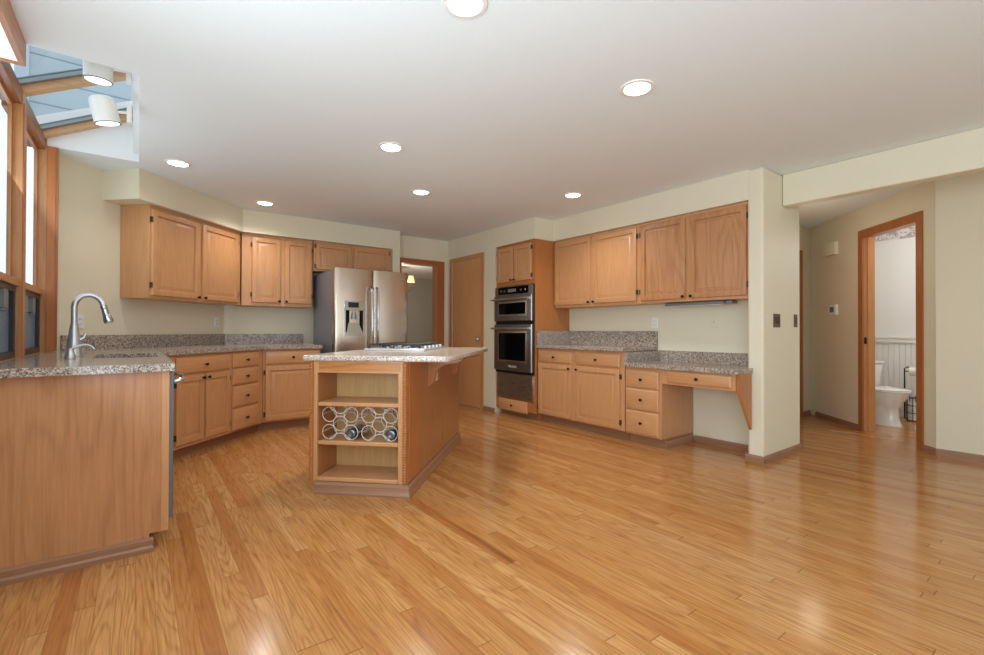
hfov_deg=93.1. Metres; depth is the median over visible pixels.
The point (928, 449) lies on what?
baseboard
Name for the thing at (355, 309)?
refrigerator
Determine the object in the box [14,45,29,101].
trim
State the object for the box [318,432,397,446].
shelf
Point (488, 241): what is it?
wall
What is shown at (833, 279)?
wall
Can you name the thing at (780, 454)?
baseboard
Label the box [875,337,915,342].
trim
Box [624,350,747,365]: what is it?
backsplash
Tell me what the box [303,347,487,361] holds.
island countertop
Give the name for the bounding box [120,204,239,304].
upper cabinet
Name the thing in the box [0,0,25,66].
box light
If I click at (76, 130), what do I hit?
skylight
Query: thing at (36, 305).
window
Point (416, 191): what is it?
recessed light
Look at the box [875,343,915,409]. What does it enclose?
wainscoting
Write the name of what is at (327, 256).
upper cabinet
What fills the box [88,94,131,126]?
light
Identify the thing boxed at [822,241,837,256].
door chime
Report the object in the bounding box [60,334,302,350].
backsplash
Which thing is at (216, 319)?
wall outlet
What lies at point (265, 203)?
recessed light
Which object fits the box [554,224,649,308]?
upper cabinet
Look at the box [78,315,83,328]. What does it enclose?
wall outlet
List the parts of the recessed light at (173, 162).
bulb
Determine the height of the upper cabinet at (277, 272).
0.822 m
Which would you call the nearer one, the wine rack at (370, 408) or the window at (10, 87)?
the window at (10, 87)
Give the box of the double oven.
[490,284,534,374]
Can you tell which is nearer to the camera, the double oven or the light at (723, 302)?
the light at (723, 302)
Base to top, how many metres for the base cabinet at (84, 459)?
0.876 m
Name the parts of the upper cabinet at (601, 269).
door, door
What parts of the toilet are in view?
tank, tank lid, bowl, seat, lid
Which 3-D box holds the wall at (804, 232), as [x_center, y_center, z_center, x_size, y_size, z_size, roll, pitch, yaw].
[3.413,-0.093,5.284,2.230,2.440,0.645,0,-1,-37]
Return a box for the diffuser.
[0,23,17,61]
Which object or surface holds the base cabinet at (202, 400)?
on the floor
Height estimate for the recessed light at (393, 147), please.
0.012 m
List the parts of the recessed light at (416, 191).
bulb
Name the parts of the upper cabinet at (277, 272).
door, door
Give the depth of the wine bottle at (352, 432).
3.12 m
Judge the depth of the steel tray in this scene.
3.87 m
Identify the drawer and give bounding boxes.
[662,369,735,390]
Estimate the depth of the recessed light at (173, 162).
3.77 m
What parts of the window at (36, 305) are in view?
frame, pane, sash, sash, casing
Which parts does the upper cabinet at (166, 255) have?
door, door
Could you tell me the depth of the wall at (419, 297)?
12.09 m
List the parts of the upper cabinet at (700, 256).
door, door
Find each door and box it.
[452,257,480,407]
[799,250,802,416]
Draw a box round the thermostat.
[827,304,837,314]
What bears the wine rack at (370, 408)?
on the kitchen island
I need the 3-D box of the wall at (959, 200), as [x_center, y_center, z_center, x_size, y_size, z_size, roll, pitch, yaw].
[5.278,-0.108,2.395,0.120,2.440,4.380,0,-1,-37]
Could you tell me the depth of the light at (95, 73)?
2.54 m
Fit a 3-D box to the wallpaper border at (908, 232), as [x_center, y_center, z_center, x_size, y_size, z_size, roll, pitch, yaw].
[5.488,-1.215,5.596,0.004,0.160,2.650,0,-1,-37]
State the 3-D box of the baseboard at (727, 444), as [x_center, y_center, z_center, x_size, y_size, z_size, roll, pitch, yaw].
[2.181,1.087,4.341,0.014,0.060,0.617,0,-1,-37]
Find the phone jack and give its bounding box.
[710,316,717,327]
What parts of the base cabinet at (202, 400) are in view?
door, drawer, door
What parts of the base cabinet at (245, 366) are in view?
drawer, drawer, drawer, drawer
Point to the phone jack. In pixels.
(713, 319)
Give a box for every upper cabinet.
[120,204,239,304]
[237,233,312,307]
[313,241,390,273]
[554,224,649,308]
[639,201,747,304]
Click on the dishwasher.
(172, 380)
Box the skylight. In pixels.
[17,68,138,161]
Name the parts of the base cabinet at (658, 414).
drawer, drawer, drawer, molding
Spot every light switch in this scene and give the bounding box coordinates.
[773,314,779,326]
[794,314,796,326]
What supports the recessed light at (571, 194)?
in the ceiling
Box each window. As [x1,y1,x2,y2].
[0,61,21,362]
[1,89,58,357]
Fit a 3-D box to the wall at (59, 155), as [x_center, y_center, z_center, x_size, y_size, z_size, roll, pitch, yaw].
[-3.371,-0.124,3.534,0.108,2.440,0.193,0,-1,-37]
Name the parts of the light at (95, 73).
bulb, arm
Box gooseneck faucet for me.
[66,292,113,356]
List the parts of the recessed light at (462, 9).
bulb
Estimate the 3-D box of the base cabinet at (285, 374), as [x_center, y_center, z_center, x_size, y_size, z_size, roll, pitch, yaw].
[-2.377,0.674,5.345,0.630,0.876,0.648,0,-1,-37]
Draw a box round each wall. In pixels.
[29,46,131,115]
[53,155,59,351]
[58,155,223,350]
[102,168,399,249]
[223,274,317,343]
[391,249,399,272]
[400,235,447,346]
[407,277,431,345]
[448,217,553,411]
[553,169,748,241]
[569,300,747,444]
[799,225,809,410]
[810,181,935,447]
[875,237,915,416]
[935,171,983,454]
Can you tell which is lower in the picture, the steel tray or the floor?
the floor
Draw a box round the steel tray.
[364,346,445,350]
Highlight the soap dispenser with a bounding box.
[64,344,94,358]
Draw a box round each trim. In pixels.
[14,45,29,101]
[449,252,483,409]
[858,211,923,450]
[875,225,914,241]
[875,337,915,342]
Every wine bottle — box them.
[347,424,365,438]
[386,425,397,439]
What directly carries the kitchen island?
on the floor
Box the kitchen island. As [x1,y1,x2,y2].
[308,353,480,498]
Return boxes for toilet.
[875,360,910,426]
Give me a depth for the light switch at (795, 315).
4.19 m
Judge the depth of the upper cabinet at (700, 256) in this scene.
4.31 m
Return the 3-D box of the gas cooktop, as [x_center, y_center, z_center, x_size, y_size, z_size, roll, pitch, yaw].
[-0.752,0.166,4.193,0.510,0.054,0.760,0,0,8]
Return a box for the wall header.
[783,127,983,207]
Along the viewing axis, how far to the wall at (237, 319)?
5.73 m
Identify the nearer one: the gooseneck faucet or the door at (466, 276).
the gooseneck faucet
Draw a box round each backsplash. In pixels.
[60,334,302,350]
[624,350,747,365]
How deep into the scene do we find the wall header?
3.47 m
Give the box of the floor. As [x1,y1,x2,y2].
[0,403,983,654]
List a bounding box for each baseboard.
[483,406,494,412]
[694,435,747,451]
[745,453,764,464]
[763,443,801,463]
[803,410,810,416]
[815,411,857,429]
[923,445,935,454]
[936,448,983,462]
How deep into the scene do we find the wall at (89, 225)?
3.92 m
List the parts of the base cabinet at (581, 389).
drawer, door, drawer, door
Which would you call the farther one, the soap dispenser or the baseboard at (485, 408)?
the baseboard at (485, 408)
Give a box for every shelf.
[317,464,397,483]
[318,396,397,407]
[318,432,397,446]
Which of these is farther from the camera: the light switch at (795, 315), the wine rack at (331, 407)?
the light switch at (795, 315)
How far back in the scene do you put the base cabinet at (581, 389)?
5.00 m
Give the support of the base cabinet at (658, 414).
on the floor
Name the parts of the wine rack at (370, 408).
frame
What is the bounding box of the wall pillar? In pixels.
[748,167,799,456]
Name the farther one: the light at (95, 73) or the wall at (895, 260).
the wall at (895, 260)
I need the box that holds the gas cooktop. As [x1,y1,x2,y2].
[364,342,445,350]
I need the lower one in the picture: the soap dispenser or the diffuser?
the soap dispenser
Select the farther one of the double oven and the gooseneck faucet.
the double oven
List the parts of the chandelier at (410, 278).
lamp shade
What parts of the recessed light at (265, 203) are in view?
bulb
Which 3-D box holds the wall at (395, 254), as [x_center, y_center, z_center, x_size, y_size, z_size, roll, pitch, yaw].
[-1.416,0.030,6.497,0.105,2.186,0.364,0,-1,-37]
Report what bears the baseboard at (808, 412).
attached to the wall at (804, 232)
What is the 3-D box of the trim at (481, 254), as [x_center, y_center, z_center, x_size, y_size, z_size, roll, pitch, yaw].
[-0.377,0.050,6.701,0.016,2.155,0.867,0,-1,-37]
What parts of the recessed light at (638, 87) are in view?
bulb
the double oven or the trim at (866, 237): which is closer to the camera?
the trim at (866, 237)
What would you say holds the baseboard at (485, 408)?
attached to the wall at (488, 241)
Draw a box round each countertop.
[0,334,322,377]
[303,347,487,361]
[536,331,657,351]
[624,350,752,374]
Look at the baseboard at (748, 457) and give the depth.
3.84 m
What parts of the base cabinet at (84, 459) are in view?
molding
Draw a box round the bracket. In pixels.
[736,373,751,429]
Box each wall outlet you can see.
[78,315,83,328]
[214,317,218,326]
[652,318,657,327]
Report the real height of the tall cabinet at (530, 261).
2.184 m
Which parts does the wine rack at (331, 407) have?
frame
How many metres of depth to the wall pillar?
3.92 m
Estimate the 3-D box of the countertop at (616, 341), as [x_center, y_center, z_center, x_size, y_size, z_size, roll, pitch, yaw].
[1.138,0.141,5.247,0.587,0.205,1.258,0,-1,-37]
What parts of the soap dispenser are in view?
spout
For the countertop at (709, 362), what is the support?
on the base cabinet at (658, 414)
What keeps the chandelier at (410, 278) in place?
hanging from the ceiling
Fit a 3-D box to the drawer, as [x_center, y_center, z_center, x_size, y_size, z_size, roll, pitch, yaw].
[1.906,0.447,4.123,0.468,0.135,0.660,0,-1,-37]
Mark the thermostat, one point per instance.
(831, 309)
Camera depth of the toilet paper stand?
5.64 m
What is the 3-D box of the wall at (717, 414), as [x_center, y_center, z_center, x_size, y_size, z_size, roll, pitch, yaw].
[1.505,-0.097,5.355,0.121,2.440,3.070,0,-1,-37]
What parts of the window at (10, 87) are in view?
pane, sash, sash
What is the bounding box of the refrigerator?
[314,267,406,353]
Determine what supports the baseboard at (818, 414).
attached to the wall at (833, 279)
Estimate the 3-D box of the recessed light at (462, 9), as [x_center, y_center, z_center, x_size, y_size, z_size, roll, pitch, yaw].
[-0.112,-1.340,1.933,0.190,0.012,0.190,0,-1,-37]
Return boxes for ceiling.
[9,0,983,278]
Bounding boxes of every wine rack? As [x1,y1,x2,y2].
[322,406,367,439]
[361,407,397,441]
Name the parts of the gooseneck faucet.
lever, spout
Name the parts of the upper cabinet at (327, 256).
door, door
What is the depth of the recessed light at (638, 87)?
2.59 m
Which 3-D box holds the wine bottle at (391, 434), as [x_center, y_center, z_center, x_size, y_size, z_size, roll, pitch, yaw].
[-0.654,0.712,3.189,0.069,0.068,0.224,0,0,8]
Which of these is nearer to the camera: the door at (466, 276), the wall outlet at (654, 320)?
the wall outlet at (654, 320)
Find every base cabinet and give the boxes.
[0,371,169,586]
[167,352,230,458]
[223,350,262,442]
[258,348,319,430]
[537,348,639,439]
[626,366,693,447]
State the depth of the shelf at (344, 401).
3.13 m
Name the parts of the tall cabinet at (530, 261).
door, drawer, warming drawer, door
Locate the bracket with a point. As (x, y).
(743, 381)
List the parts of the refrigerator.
door, dispenser spout, dispenser panel, dispenser frame, handle, handle, door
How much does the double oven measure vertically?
1.097 m
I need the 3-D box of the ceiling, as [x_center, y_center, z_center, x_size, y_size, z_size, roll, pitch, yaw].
[0.770,-1.351,5.179,8.920,0.060,15.100,0,-1,-37]
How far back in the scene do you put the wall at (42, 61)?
3.73 m
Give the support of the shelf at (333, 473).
attached to the kitchen island
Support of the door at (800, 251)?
in the wall at (804, 232)
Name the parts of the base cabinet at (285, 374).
door, drawer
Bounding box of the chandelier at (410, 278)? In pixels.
[407,276,414,291]
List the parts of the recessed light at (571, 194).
bulb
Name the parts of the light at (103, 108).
bulb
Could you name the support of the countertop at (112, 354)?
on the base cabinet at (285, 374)
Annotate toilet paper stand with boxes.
[904,366,915,421]
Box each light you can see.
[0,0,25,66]
[82,60,131,85]
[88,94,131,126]
[164,159,191,167]
[255,201,274,205]
[378,142,403,152]
[411,189,430,194]
[442,0,487,18]
[563,192,582,197]
[619,79,654,96]
[665,300,736,306]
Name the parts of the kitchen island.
rope molding, frame, rail, panel, molding, rope molding, panel, panel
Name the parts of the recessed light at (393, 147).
bulb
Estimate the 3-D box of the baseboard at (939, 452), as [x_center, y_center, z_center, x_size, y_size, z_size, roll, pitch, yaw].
[5.196,1.081,2.377,0.014,0.060,4.300,0,-1,-37]
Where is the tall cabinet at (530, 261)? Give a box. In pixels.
[496,239,568,420]
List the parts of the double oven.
handle, handle, control glass, oven door, oven door, control panel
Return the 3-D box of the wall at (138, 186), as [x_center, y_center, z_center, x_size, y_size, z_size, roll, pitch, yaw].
[-2.534,-1.201,5.419,0.984,0.254,3.276,0,-1,35]
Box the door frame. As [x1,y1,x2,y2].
[400,257,443,345]
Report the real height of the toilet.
0.725 m
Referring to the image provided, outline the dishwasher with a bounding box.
[149,371,184,536]
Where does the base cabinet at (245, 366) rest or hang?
on the floor
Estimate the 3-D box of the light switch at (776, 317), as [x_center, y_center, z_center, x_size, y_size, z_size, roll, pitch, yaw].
[2.425,-0.059,3.962,0.130,0.115,0.009,0,-1,-37]
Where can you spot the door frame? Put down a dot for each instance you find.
(440, 265)
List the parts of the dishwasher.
door, handle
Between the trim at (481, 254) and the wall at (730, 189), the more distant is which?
the trim at (481, 254)

